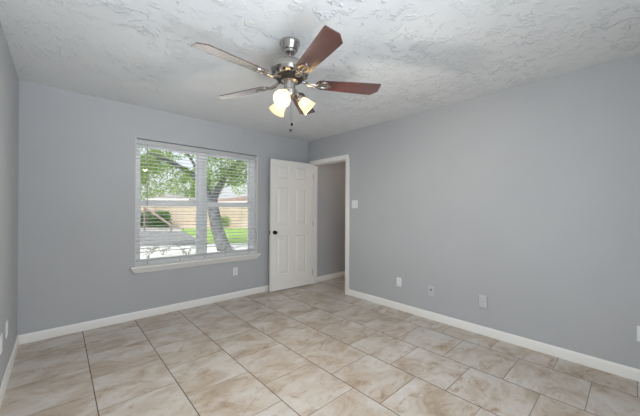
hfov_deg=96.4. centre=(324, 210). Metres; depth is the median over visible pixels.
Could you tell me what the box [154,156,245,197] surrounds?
tree
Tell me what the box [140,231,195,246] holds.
driveway
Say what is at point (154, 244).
shrub
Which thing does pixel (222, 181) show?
shade tree
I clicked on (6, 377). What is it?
baseboard
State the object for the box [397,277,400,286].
wall outlet
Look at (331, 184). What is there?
wall
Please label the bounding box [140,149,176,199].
tree
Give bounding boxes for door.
[269,159,313,291]
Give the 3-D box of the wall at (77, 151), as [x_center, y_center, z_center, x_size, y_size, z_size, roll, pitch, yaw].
[-1.641,0.180,3.903,3.701,2.753,0.200,0,0,-43]
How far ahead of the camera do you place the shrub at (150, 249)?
8.27 m
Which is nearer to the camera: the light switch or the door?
the light switch
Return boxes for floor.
[0,276,639,415]
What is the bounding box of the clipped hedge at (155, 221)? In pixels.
[140,209,172,227]
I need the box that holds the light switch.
[352,200,357,207]
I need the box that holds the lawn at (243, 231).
[181,228,247,242]
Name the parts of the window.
sash, sash, sill, sash, sash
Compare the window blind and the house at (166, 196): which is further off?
the house at (166, 196)
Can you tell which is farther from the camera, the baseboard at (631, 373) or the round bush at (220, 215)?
the round bush at (220, 215)
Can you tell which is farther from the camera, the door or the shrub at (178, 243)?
the shrub at (178, 243)
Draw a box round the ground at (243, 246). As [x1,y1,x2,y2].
[140,228,246,258]
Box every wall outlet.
[6,320,7,337]
[233,267,237,275]
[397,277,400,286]
[637,326,639,341]
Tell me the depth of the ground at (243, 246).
9.84 m
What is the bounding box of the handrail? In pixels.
[143,206,171,231]
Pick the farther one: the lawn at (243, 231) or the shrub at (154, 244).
the lawn at (243, 231)
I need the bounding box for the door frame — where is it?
[309,154,349,294]
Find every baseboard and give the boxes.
[0,336,18,407]
[17,285,268,344]
[317,271,344,281]
[348,289,639,381]
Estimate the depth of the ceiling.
2.10 m
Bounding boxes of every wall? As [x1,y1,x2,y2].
[0,21,18,385]
[17,80,307,334]
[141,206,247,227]
[308,54,639,369]
[317,162,345,276]
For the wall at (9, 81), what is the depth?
2.13 m
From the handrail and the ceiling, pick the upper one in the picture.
the ceiling
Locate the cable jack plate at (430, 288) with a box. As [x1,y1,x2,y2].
[428,286,433,296]
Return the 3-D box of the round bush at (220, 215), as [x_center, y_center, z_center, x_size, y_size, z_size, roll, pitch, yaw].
[-7.597,0.849,21.199,1.266,0.998,1.283,0,0,-43]
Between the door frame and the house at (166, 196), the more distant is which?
the house at (166, 196)
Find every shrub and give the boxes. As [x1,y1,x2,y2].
[141,246,156,257]
[153,244,171,254]
[176,243,194,254]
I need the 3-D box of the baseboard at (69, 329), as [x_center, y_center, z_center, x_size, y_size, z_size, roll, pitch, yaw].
[-1.573,1.214,3.826,3.466,0.087,0.013,0,0,-43]
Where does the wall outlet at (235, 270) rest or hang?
attached to the wall at (77, 151)
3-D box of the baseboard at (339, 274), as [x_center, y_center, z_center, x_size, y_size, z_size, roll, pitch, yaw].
[0.379,1.226,5.518,1.428,0.087,0.013,0,0,-43]
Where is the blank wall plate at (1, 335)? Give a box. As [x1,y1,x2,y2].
[0,333,2,354]
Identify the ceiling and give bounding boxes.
[0,0,639,141]
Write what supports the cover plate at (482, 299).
attached to the wall at (525, 198)
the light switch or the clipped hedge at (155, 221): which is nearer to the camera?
the light switch
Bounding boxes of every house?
[140,194,194,201]
[218,197,246,202]
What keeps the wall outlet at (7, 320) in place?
attached to the wall at (9, 81)
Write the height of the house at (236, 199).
3.400 m
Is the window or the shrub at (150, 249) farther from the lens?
the shrub at (150, 249)
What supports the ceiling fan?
hanging from the ceiling
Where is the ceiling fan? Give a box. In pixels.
[191,25,380,131]
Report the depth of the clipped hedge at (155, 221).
19.78 m
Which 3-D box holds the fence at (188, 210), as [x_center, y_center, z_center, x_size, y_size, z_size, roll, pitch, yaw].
[-8.205,0.459,22.121,33.400,2.030,0.324,0,0,-18]
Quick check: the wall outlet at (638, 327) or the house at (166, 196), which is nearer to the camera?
the wall outlet at (638, 327)
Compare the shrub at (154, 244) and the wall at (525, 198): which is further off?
the shrub at (154, 244)
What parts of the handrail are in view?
post, rail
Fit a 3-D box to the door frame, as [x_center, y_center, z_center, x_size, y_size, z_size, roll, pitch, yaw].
[0.100,0.213,4.662,0.151,2.108,0.928,0,0,-43]
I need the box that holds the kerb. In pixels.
[140,228,183,230]
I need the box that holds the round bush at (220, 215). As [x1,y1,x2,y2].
[220,215,231,227]
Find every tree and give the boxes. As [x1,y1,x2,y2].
[140,148,246,250]
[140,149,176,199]
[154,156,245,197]
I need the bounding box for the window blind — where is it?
[136,138,257,265]
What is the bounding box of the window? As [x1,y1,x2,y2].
[130,144,260,273]
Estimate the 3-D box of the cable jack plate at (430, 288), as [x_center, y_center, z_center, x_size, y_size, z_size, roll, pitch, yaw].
[1.238,0.946,3.332,0.019,0.115,0.072,0,0,-43]
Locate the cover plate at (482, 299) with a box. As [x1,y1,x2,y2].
[478,294,486,307]
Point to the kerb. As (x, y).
(163, 229)
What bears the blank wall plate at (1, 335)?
attached to the wall at (9, 81)
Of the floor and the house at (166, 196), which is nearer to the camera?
the floor

